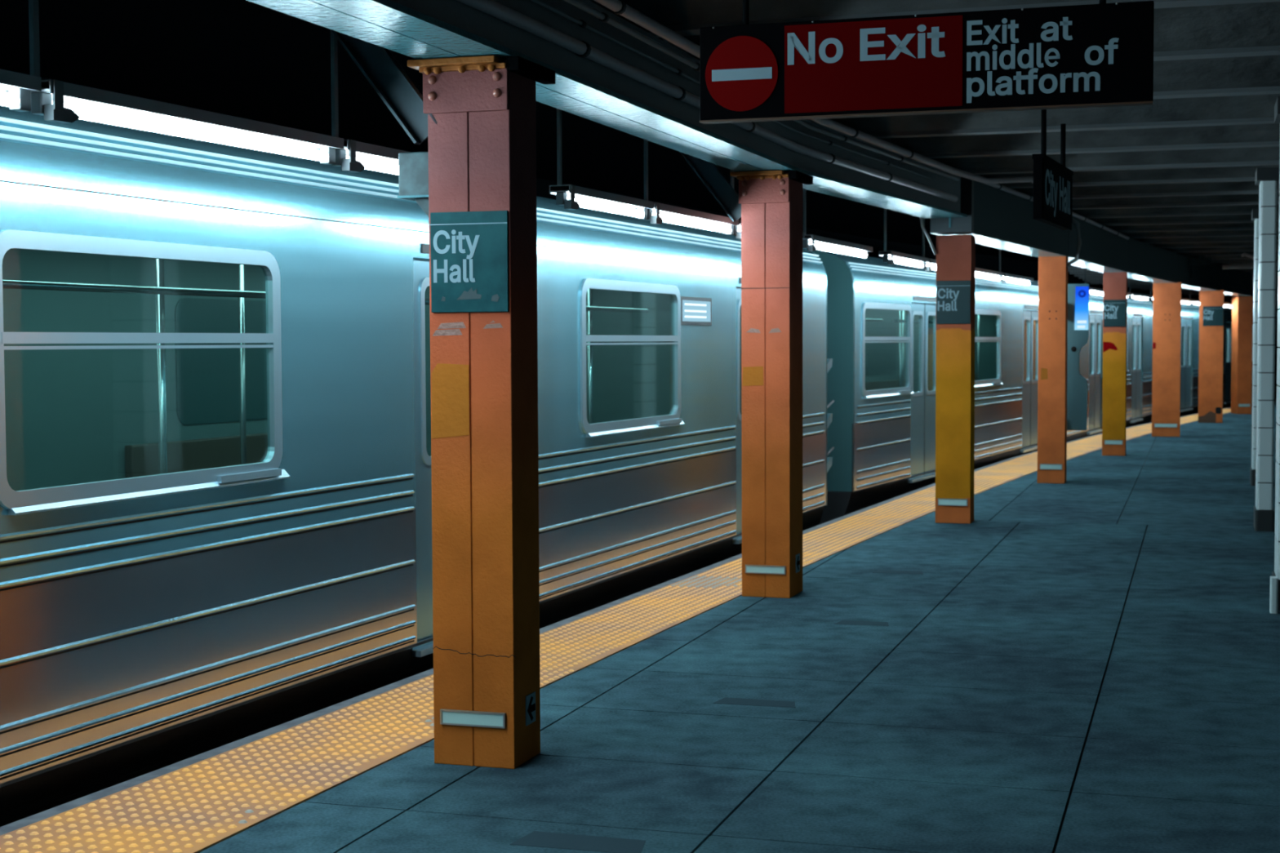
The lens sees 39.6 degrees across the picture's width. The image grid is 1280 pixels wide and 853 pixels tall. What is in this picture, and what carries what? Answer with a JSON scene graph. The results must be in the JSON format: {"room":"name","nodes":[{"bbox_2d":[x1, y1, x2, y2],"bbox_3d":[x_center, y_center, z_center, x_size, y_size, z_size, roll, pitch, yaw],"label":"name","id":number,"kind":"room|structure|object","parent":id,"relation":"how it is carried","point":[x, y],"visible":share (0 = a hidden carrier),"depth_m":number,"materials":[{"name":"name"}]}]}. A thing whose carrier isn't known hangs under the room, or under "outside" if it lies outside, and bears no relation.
{"room":"metro station","nodes":[
{"label":"metro station","id":0,"kind":"room"},
{"bbox_2d":[0,0,1038,262],"bbox_3d":[-1.172,-2.957,23.844,11.380,0.150,71.000,1,3,17],"label":"wall","id":1,"kind":"structure","parent":0,"point":[244,59],"depth_m":11.88,"materials":[{"name":"black concrete"}]},
{"bbox_2d":[0,69,41,111],"bbox_3d":[-2.079,-1.392,4.297,0.115,1.090,1.712,1,3,21],"label":"tube light","id":2,"kind":"object","parent":1,"relation":"hanging from","point":[15,88],"visible":1,"depth_m":5.05,"materials":[{"name":"grey"}]},
{"bbox_2d":[8,87,31,111],"bbox_3d":[-1.776,-0.936,5.094,0.040,0.062,0.050,1,3,21],"label":"socket","id":3,"kind":"object","parent":2,"relation":"attached to","point":[22,96],"depth_m":5.07,"materials":[{"name":"grey"}]},
{"bbox_2d":[28,0,343,164],"bbox_3d":[-1.457,-1.470,5.883,0.115,1.090,1.643,1,3,21],"label":"tube light","id":4,"kind":"object","parent":1,"relation":"hanging from","point":[59,101],"visible":0.95,"depth_m":5.67,"materials":[{"name":"grey glass"}]},
{"bbox_2d":[31,91,52,115],"bbox_3d":[-1.743,-0.941,5.178,0.040,0.062,0.050,1,3,21],"label":"socket","id":5,"kind":"object","parent":4,"relation":"attached to","point":[41,101],"depth_m":5.16,"materials":[{"name":"grey"}]},
{"bbox_2d":[320,146,335,164],"bbox_3d":[-1.168,-1.013,6.649,0.040,0.062,0.050,1,3,21],"label":"socket","id":6,"kind":"object","parent":4,"relation":"attached to","point":[329,152],"depth_m":6.63,"materials":[{"name":"grey"}]},
{"bbox_2d":[330,30,338,137],"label":"rod","id":7,"kind":"object","parent":1,"relation":"hanging from","point":[334,44],"depth_m":6.68,"materials":[{"name":"grey metal"}]},
{"bbox_2d":[331,139,411,174],"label":"tube light","id":8,"kind":"object","parent":1,"relation":"hanging from","point":[353,156],"depth_m":6.86,"materials":[{"name":"grey"}]},
{"bbox_2d":[331,148,346,166],"bbox_3d":[-1.139,-1.017,6.723,0.040,0.062,0.050,1,3,21],"label":"socket","id":9,"kind":"object","parent":8,"relation":"attached to","point":[340,154],"depth_m":6.70,"materials":[{"name":"grey"}]},
{"bbox_2d":[549,108,653,219],"bbox_3d":[-0.186,-1.632,9.170,0.115,1.090,1.173,1,3,21],"label":"tube light","id":10,"kind":"object","parent":1,"relation":"hanging from","point":[572,197],"visible":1,"depth_m":8.96,"materials":[{"name":"grey"}]},
{"bbox_2d":[555,191,567,205],"bbox_3d":[-0.382,-1.113,8.682,0.040,0.062,0.050,1,3,21],"label":"socket","id":11,"kind":"object","parent":10,"relation":"attached to","point":[561,197],"depth_m":8.66,"materials":[{"name":"grey"}]},
{"bbox_2d":[637,207,647,219],"bbox_3d":[0.014,-1.165,9.718,0.040,0.062,0.050,1,3,21],"label":"socket","id":12,"kind":"object","parent":10,"relation":"attached to","point":[644,211],"depth_m":9.70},
{"bbox_2d":[644,138,648,200],"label":"rod","id":13,"kind":"object","parent":1,"relation":"hanging from","point":[646,142],"depth_m":9.75,"materials":[{"name":"grey metal"}]},
{"bbox_2d":[644,208,652,220],"bbox_3d":[0.043,-1.168,9.793,0.040,0.062,0.050,1,3,21],"label":"socket","id":14,"kind":"object","parent":13,"relation":"attached to","point":[649,211],"depth_m":9.77,"materials":[{"name":"grey"}]},
{"bbox_2d":[644,202,739,235],"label":"tube light","id":15,"kind":"object","parent":1,"relation":"hanging from","point":[660,213],"depth_m":10.38,"materials":[{"name":"grey"}]},
{"bbox_2d":[725,224,733,235],"bbox_3d":[0.563,-1.235,11.156,0.040,0.062,0.050,1,3,21],"label":"socket","id":16,"kind":"object","parent":15,"relation":"attached to","point":[731,227],"depth_m":11.13,"materials":[{"name":"grey"}]},
{"bbox_2d":[730,175,733,188],"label":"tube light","id":17,"kind":"object","parent":1,"relation":"hanging from","point":[731,177],"depth_m":11.18,"materials":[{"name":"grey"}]},
{"bbox_2d":[732,219,741,239],"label":"tube light","id":18,"kind":"object","parent":1,"relation":"hanging from","point":[737,230],"depth_m":11.20,"materials":[{"name":"grey"}]},
{"bbox_2d":[732,225,737,235],"bbox_3d":[0.592,-1.239,11.230,0.040,0.062,0.050,1,3,21],"label":"socket","id":19,"kind":"object","parent":18,"relation":"attached to","point":[735,227],"depth_m":11.21,"materials":[{"name":"grey"}]},
{"bbox_2d":[802,188,872,258],"bbox_3d":[1.514,-1.851,13.622,0.115,1.090,1.871,1,3,21],"label":"tube light","id":20,"kind":"object","parent":1,"relation":"hanging from","point":[812,242],"visible":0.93,"depth_m":13.35,"materials":[{"name":"grey glass"}]},
{"bbox_2d":[802,239,808,248],"bbox_3d":[1.193,-1.317,12.808,0.040,0.062,0.050,1,3,21],"label":"socket","id":21,"kind":"object","parent":20,"relation":"attached to","point":[805,242],"depth_m":12.79,"materials":[{"name":"grey"}]},
{"bbox_2d":[862,250,868,258],"bbox_3d":[1.839,-1.400,14.495,0.040,0.062,0.050,1,3,21],"label":"socket","id":22,"kind":"object","parent":20,"relation":"attached to","point":[866,252],"depth_m":14.47,"materials":[{"name":"grey plastic"}]},
{"bbox_2d":[0,68,1189,298],"bbox_3d":[3.088,-0.924,25.964,2.298,4.550,86.890,1,3,25],"label":"wall","id":23,"kind":"structure","parent":0,"point":[1024,268],"depth_m":32.42,"materials":[{"name":"black concrete"}]},
{"bbox_2d":[999,248,1000,271],"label":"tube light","id":24,"kind":"object","parent":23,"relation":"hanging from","point":[999,249],"depth_m":20.21,"materials":[{"name":"grey"}]},
{"bbox_2d":[199,398,1279,852],"bbox_3d":[7.987,0.665,21.568,7.265,0.352,70.456,1,3,21],"label":"floor","id":25,"kind":"structure","parent":0,"point":[1089,662],"depth_m":7.48,"materials":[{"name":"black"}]},
{"bbox_2d":[407,55,555,768],"bbox_3d":[-0.572,-0.044,6.589,0.413,2.566,0.425,1,3,17],"label":"column","id":26,"kind":"structure","parent":25,"relation":"on","point":[482,142],"depth_m":6.46,"materials":[{"name":"orange metal"}]},
{"bbox_2d":[330,29,437,145],"bbox_3d":[-0.987,-1.363,6.524,0.550,0.663,0.045,1,3,18],"label":"diagonal brace","id":27,"kind":"object","parent":26,"relation":"attached to","point":[377,64],"visible":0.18,"depth_m":6.51,"materials":[{"name":"blue paint"}]},
{"bbox_2d":[247,0,526,59],"bbox_3d":[-1.301,-1.398,4.326,0.350,0.352,4.598,1,3,18],"label":"girder","id":28,"kind":"object","parent":26,"relation":"on","point":[419,29],"visible":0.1,"depth_m":5.86,"materials":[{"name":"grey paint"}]},
{"bbox_2d":[457,0,958,201],"bbox_3d":[-0.380,-1.474,6.558,0.348,0.074,16.827,1,3,19],"label":"conduit","id":29,"kind":"object","parent":28,"relation":"attached to","point":[494,8],"visible":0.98,"depth_m":7.82,"materials":[{"name":"grey metal"}]},
{"bbox_2d":[530,0,933,179],"bbox_3d":[-0.511,-1.557,6.202,0.268,0.040,16.078,1,3,19],"label":"conduit","id":30,"kind":"object","parent":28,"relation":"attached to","point":[581,23],"visible":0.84,"depth_m":8.11,"materials":[{"name":"grey metal"}]},
{"bbox_2d":[397,151,428,216],"bbox_3d":[-0.797,-0.878,6.575,0.130,0.255,0.190,1,3,17],"label":"junction box","id":31,"kind":"object","parent":26,"relation":"attached to","point":[413,167],"visible":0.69,"depth_m":6.49,"materials":[{"name":"grey paint"}]},
{"bbox_2d":[430,210,508,312],"bbox_3d":[-0.616,-0.594,6.415,0.300,0.362,0.012,1,3,18],"label":"station sign","id":32,"kind":"object","parent":26,"relation":"attached to","point":[469,250],"visible":1,"depth_m":6.41,"materials":[{"name":"green metal"}]},
{"bbox_2d":[512,0,799,172],"bbox_3d":[0.112,-1.610,8.655,0.350,0.352,4.520,1,3,18],"label":"girder","id":33,"kind":"object","parent":26,"relation":"on","point":[584,87],"visible":0.44,"depth_m":7.92,"materials":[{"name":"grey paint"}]},
{"bbox_2d":[0,408,1231,852],"bbox_3d":[2.507,0.829,14.926,1.848,0.023,54.123,1,3,22],"label":"tactile strip","id":34,"kind":"object","parent":25,"relation":"on","point":[196,807],"visible":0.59,"depth_m":6.86,"materials":[{"name":"beige rubber"}]},
{"bbox_2d":[0,406,1231,835],"bbox_3d":[2.688,0.814,16.664,1.315,0.146,57.470,1,3,23],"label":"trim","id":35,"kind":"structure","parent":25,"relation":"on","point":[37,817],"depth_m":7.29,"materials":[{"name":"concrete"}]},
{"bbox_2d":[730,169,813,598],"bbox_3d":[0.812,-0.254,10.887,0.395,2.566,0.495,1,3,18],"label":"column","id":36,"kind":"structure","parent":25,"relation":"on","point":[771,201],"depth_m":10.72,"materials":[{"name":"orange paint"}]},
{"bbox_2d":[680,151,741,222],"bbox_3d":[0.396,-1.573,10.822,0.550,0.663,0.045,1,3,17],"label":"diagonal brace","id":37,"kind":"object","parent":36,"relation":"attached to","point":[708,172],"visible":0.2,"depth_m":10.81,"materials":[{"name":"blue paint"}]},
{"bbox_2d":[791,119,966,218],"bbox_3d":[1.673,-1.813,12.787,0.350,0.352,4.335,1,3,24],"label":"girder","id":38,"kind":"object","parent":36,"relation":"on","point":[829,179],"visible":0.49,"depth_m":12.42,"materials":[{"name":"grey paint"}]},
{"bbox_2d":[935,234,975,524],"bbox_3d":[2.688,-0.402,15.157,0.295,2.438,0.282,1,3,17],"label":"column","id":39,"kind":"structure","parent":25,"relation":"on","point":[956,254],"depth_m":15.05,"materials":[{"name":"yellow metal"}]},
{"bbox_2d":[924,257,936,271],"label":"tube light","id":40,"kind":"object","parent":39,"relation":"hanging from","point":[931,264],"depth_m":16.66,"materials":[{"name":"grey"}]},
{"bbox_2d":[936,280,970,324],"bbox_3d":[2.644,-1.048,14.998,0.285,0.365,0.012,1,3,18],"label":"station sign","id":41,"kind":"object","parent":39,"relation":"attached to","point":[953,297],"visible":1,"depth_m":14.99,"materials":[{"name":"teal metal"}]},
{"bbox_2d":[929,180,1069,257],"bbox_3d":[3.538,-1.965,17.059,0.332,0.472,4.792,1,3,23],"label":"girder","id":42,"kind":"object","parent":39,"relation":"on","point":[1002,220],"visible":0.63,"depth_m":16.48,"materials":[{"name":"grey metal"}]},
{"bbox_2d":[920,217,937,254],"bbox_3d":[2.419,-1.612,14.945,0.193,0.330,0.036,-2,3,-35],"label":"diagonal brace","id":43,"kind":"object","parent":42,"relation":"hanging from","point":[921,218],"visible":0.85,"depth_m":14.93,"materials":[{"name":"grey paint"}]},
{"bbox_2d":[930,177,973,233],"bbox_3d":[2.607,-1.852,14.853,0.340,0.465,0.165,1,3,17],"label":"plate","id":44,"kind":"object","parent":42,"relation":"attached to","point":[953,224],"visible":0.39,"depth_m":14.77,"materials":[{"name":"grey metal"}]},
{"bbox_2d":[985,183,1129,239],"bbox_3d":[4.650,-2.275,19.128,0.072,0.063,8.996,1,3,23],"label":"conduit","id":45,"kind":"object","parent":42,"relation":"attached to","point":[998,186],"visible":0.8,"depth_m":19.08,"materials":[{"name":"grey metal"}]},
{"bbox_2d":[1066,217,1081,266],"bbox_3d":[4.652,-1.983,19.167,0.211,0.555,0.091,1,3,22],"label":"conduit","id":46,"kind":"object","parent":42,"relation":"attached to","point":[1073,220],"visible":0.88,"depth_m":19.15,"materials":[{"name":"grey metal"}]},
{"bbox_2d":[1037,256,1067,483],"bbox_3d":[4.484,-0.623,19.323,0.290,2.468,0.282,1,3,17],"label":"column","id":47,"kind":"structure","parent":25,"relation":"on","point":[1052,270],"depth_m":19.20,"materials":[{"name":"orange metal"}]},
{"bbox_2d":[1066,284,1088,430],"bbox_3d":[4.711,-0.765,19.627,0.470,1.620,0.460,0,3,13],"label":"kiosk","id":48,"kind":"object","parent":47,"relation":"attached to","point":[1077,294],"visible":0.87,"depth_m":19.68,"materials":[{"name":"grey metal"}]},
{"bbox_2d":[1066,216,1128,272],"bbox_3d":[5.432,-2.186,21.539,0.333,0.472,4.946,1,3,22],"label":"girder","id":49,"kind":"object","parent":47,"relation":"on","point":[1102,251],"visible":0.65,"depth_m":21.36,"materials":[{"name":"grey metal"}]},
{"bbox_2d":[1102,271,1127,455],"bbox_3d":[6.378,-0.849,23.886,0.300,2.468,0.282,1,3,17],"label":"column","id":50,"kind":"structure","parent":25,"relation":"on","point":[1115,284],"depth_m":23.77,"materials":[{"name":"metal"}]},
{"bbox_2d":[1103,299,1125,326],"bbox_3d":[6.335,-1.512,23.726,0.285,0.360,0.012,1,3,18],"label":"station sign","id":51,"kind":"object","parent":50,"relation":"attached to","point":[1114,310],"visible":1,"depth_m":23.72,"materials":[{"name":"teal metal"}]},
{"bbox_2d":[1127,237,1177,283],"bbox_3d":[7.412,-2.413,26.130,0.332,0.472,5.066,1,3,24],"label":"girder","id":52,"kind":"object","parent":50,"relation":"on","point":[1147,262],"visible":0.74,"depth_m":25.85,"materials":[{"name":"grey metal"}]},
{"bbox_2d":[1151,281,1181,436],"bbox_3d":[8.444,-1.077,28.505,0.430,2.468,0.312,1,3,17],"label":"column","id":53,"kind":"structure","parent":25,"relation":"on","point":[1166,297],"depth_m":28.37,"materials":[{"name":"orange metal"}]},
{"bbox_2d":[1177,253,1221,290],"bbox_3d":[9.554,-2.644,30.787,0.332,0.472,5.198,1,3,25],"label":"girder","id":54,"kind":"object","parent":53,"relation":"on","point":[1205,277],"visible":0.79,"depth_m":30.71,"materials":[{"name":"grey metal"}]},
{"bbox_2d":[1198,289,1223,422],"bbox_3d":[10.664,-1.311,33.205,0.430,2.468,0.302,1,3,17],"label":"column","id":55,"kind":"structure","parent":25,"relation":"on","point":[1211,337],"depth_m":33.07,"materials":[{"name":"orange metal"}]},
{"bbox_2d":[1203,306,1223,325],"bbox_3d":[10.643,-2.051,33.013,0.360,0.365,0.012,1,3,18],"label":"station sign","id":56,"kind":"object","parent":55,"relation":"attached to","point":[1212,315],"visible":1,"depth_m":33.01,"materials":[{"name":"teal metal"}]},
{"bbox_2d":[1231,296,1253,413],"bbox_3d":[12.551,-1.488,37.072,0.300,2.438,0.432,0,3,2],"label":"column","id":57,"kind":"structure","parent":25,"relation":"on","point":[1242,306],"depth_m":36.89,"materials":[{"name":"orange paint"}]},
{"bbox_2d":[1221,266,1251,296],"bbox_3d":[11.607,-2.857,35.070,0.332,0.472,4.311,1,3,26],"label":"girder","id":58,"kind":"object","parent":57,"relation":"on","point":[1235,282],"visible":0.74,"depth_m":34.96,"materials":[{"name":"black metal"}]},
{"bbox_2d":[1249,208,1258,485],"bbox_3d":[6.608,-0.840,18.932,0.205,2.920,0.480,1,3,17],"label":"tiled pillar","id":59,"kind":"structure","parent":25,"relation":"on","point":[1255,212],"depth_m":18.77,"materials":[{"name":"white tile"}]},
{"bbox_2d":[1253,167,1279,531],"bbox_3d":[5.110,-0.622,14.481,0.205,2.920,0.480,1,3,17],"label":"tiled pillar","id":60,"kind":"structure","parent":25,"relation":"on","point":[1267,179],"depth_m":14.29,"materials":[{"name":"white tile"}]},
{"bbox_2d":[1269,576,1278,613],"bbox_3d":[3.598,0.956,10.091,0.040,0.200,0.100,1,3,17],"label":"cable cover","id":61,"kind":"object","parent":25,"relation":"on","point":[1273,580],"visible":1,"depth_m":10.04,"materials":[{"name":"white metal"}]},
{"bbox_2d":[1271,95,1279,610],"bbox_3d":[3.857,-0.415,10.268,0.380,2.920,0.480,1,3,17],"label":"tiled pillar","id":62,"kind":"structure","parent":25,"relation":"on","point":[1277,107],"depth_m":10.26,"materials":[{"name":"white tile"}]},
{"bbox_2d":[589,0,1279,294],"bbox_3d":[12.181,-2.553,19.651,16.621,0.374,71.001,1,3,17],"label":"ceiling","id":63,"kind":"structure","parent":0,"point":[1175,173],"depth_m":11.83,"materials":[{"name":"concrete"}]},
{"bbox_2d":[564,0,959,181],"bbox_3d":[-0.346,-1.591,6.388,0.306,0.040,16.537,1,3,19],"label":"conduit","id":64,"kind":"object","parent":63,"relation":"attached to","point":[603,17],"visible":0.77,"depth_m":8.07,"materials":[{"name":"grey metal"}]},
{"bbox_2d":[594,0,1033,183],"bbox_3d":[0.227,-1.697,7.616,0.622,0.092,19.231,1,3,21],"label":"conduit","id":65,"kind":"object","parent":63,"relation":"attached to","point":[617,6],"visible":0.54,"depth_m":10.91,"materials":[{"name":"grey metal"}]},
{"bbox_2d":[879,208,928,268],"bbox_3d":[2.356,-1.959,15.811,0.116,1.090,1.510,1,3,21],"label":"tube light","id":66,"kind":"object","parent":63,"relation":"hanging from","point":[891,257],"visible":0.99,"depth_m":15.51,"materials":[{"name":"grey"}]},
{"bbox_2d":[883,254,888,262],"bbox_3d":[2.097,-1.433,15.166,0.040,0.062,0.050,1,3,21],"label":"socket","id":67,"kind":"object","parent":66,"relation":"attached to","point":[886,257],"depth_m":15.14,"materials":[{"name":"grey"}]},
{"bbox_2d":[919,262,924,268],"bbox_3d":[2.620,-1.499,16.515,0.040,0.062,0.050,1,3,21],"label":"socket","id":68,"kind":"object","parent":66,"relation":"attached to","point":[922,263],"depth_m":16.49,"materials":[{"name":"grey plastic"}]},
{"bbox_2d":[922,230,924,257],"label":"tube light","id":69,"kind":"object","parent":63,"relation":"hanging from","point":[922,230],"depth_m":16.55,"materials":[{"name":"grey metal"}]},
{"bbox_2d":[699,0,1154,124],"bbox_3d":[0.935,-1.369,5.963,1.515,0.636,0.052,1,3,17],"label":"exit sign","id":70,"kind":"object","parent":63,"relation":"hanging from","point":[1101,55],"visible":1,"depth_m":5.93,"materials":[{"name":"black metal"}]},
{"bbox_2d":[975,267,1004,281],"bbox_3d":[3.728,-2.131,19.291,0.115,1.090,1.908,1,3,22],"label":"tube light","id":71,"kind":"object","parent":63,"relation":"hanging from","point":[980,273],"visible":0.48,"depth_m":19.50,"materials":[{"name":"grey glass"}]},
{"bbox_2d":[1000,272,1033,285],"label":"tube light","id":72,"kind":"object","parent":63,"relation":"hanging from","point":[1014,277],"depth_m":21.03,"materials":[{"name":"grey glass"}]},
{"bbox_2d":[1031,109,1073,230],"bbox_3d":[2.548,-1.573,10.948,0.066,0.660,1.193,1,3,22],"label":"sign","id":73,"kind":"object","parent":63,"relation":"hanging from","point":[1052,199],"visible":1,"depth_m":10.72,"materials":[{"name":"black metal"}]},
{"bbox_2d":[1084,268,1103,296],"bbox_3d":[6.766,-2.484,26.432,0.115,1.090,1.527,1,3,24],"label":"tube light","id":74,"kind":"object","parent":63,"relation":"hanging from","point":[1091,290],"visible":0.31,"depth_m":26.36,"materials":[{"name":"grey glass"}]},
{"bbox_2d":[1128,278,1151,300],"bbox_3d":[8.379,-2.653,29.836,0.115,1.090,1.556,1,3,26],"label":"tube light","id":75,"kind":"object","parent":63,"relation":"hanging from","point":[1132,295],"visible":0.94,"depth_m":29.63,"materials":[{"name":"grey"}]},
{"bbox_2d":[1148,282,1152,302],"bbox_3d":[9.218,-2.736,31.502,0.115,1.090,1.605,1,3,27],"label":"tube light","id":76,"kind":"object","parent":63,"relation":"hanging from","point":[1151,297],"visible":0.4,"depth_m":30.82,"materials":[{"name":"grey"}]},
{"bbox_2d":[1181,297,1192,304],"bbox_3d":[10.130,-2.823,33.246,0.115,1.090,1.561,1,3,28],"label":"tube light","id":77,"kind":"object","parent":63,"relation":"hanging from","point":[1183,300],"visible":0.43,"depth_m":33.55,"materials":[{"name":"grey glass"}]},
{"bbox_2d":[1189,288,1199,305],"bbox_3d":[10.915,-2.897,34.723,0.115,1.090,1.712,1,3,28],"label":"tube light","id":78,"kind":"object","parent":63,"relation":"hanging from","point":[1192,303],"visible":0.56,"depth_m":34.04,"materials":[{"name":"grey"}]},
{"bbox_2d":[1223,302,1231,307],"bbox_3d":[12.344,-3.031,37.414,0.115,1.090,1.812,1,3,28],"label":"tube light","id":79,"kind":"object","parent":63,"relation":"hanging from","point":[1225,304],"visible":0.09,"depth_m":37.51,"materials":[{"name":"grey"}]},
{"bbox_2d":[1240,253,1253,260],"bbox_3d":[9.880,-2.618,28.743,0.178,0.310,2.918,1,3,27],"label":"conduit","id":80,"kind":"object","parent":63,"relation":"attached to","point":[1243,254],"visible":0.46,"depth_m":28.16,"materials":[{"name":"grey metal"}]},
{"bbox_3d":[9.229,-2.630,29.313,0.360,0.365,0.080,1,3,17],"label":"bracket","id":81,"kind":"object","parent":63,"relation":"attached to","visible":0},
{"bbox_2d":[1222,259,1278,269],"bbox_3d":[9.958,-2.637,28.941,0.912,0.145,0.139,1,3,19],"label":"conduit","id":82,"kind":"object","parent":81,"relation":"attached to","point":[1234,265],"visible":0.51,"depth_m":28.97,"materials":[{"name":"grey metal"}]},
{"bbox_2d":[1190,292,1278,399],"bbox_3d":[26.045,-2.320,52.659,34.000,4.700,0.200,1,3,17],"label":"wall","id":83,"kind":"structure","parent":0,"point":[1227,299],"depth_m":54.65,"materials":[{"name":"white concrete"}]},
{"bbox_3d":[7.006,1.380,26.097,46.000,0.100,80.000,0,3,0],"label":"track bed","id":84,"kind":"object","parent":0,"visible":0},
{"bbox_2d":[0,105,834,826],"bbox_3d":[-3.262,0.461,7.015,3.034,3.540,20.984,1,3,21],"label":"car","id":85,"kind":"object","parent":84,"relation":"on","point":[215,472],"visible":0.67,"depth_m":8.07,"materials":[{"name":"silver metal"}]},
{"bbox_2d":[812,248,1152,524],"bbox_3d":[4.736,-0.509,26.661,3.034,3.540,19.624,1,3,24],"label":"car","id":86,"kind":"object","parent":84,"relation":"on","point":[882,316],"visible":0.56,"depth_m":19.98,"materials":[{"name":"silver metal"}]},
{"bbox_2d":[1144,297,1253,422],"bbox_3d":[12.456,-1.299,42.556,3.034,3.540,14.524,1,3,28],"label":"car","id":87,"kind":"object","parent":84,"relation":"on","point":[1189,351],"visible":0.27,"depth_m":38.80,"materials":[{"name":"silver metal"}]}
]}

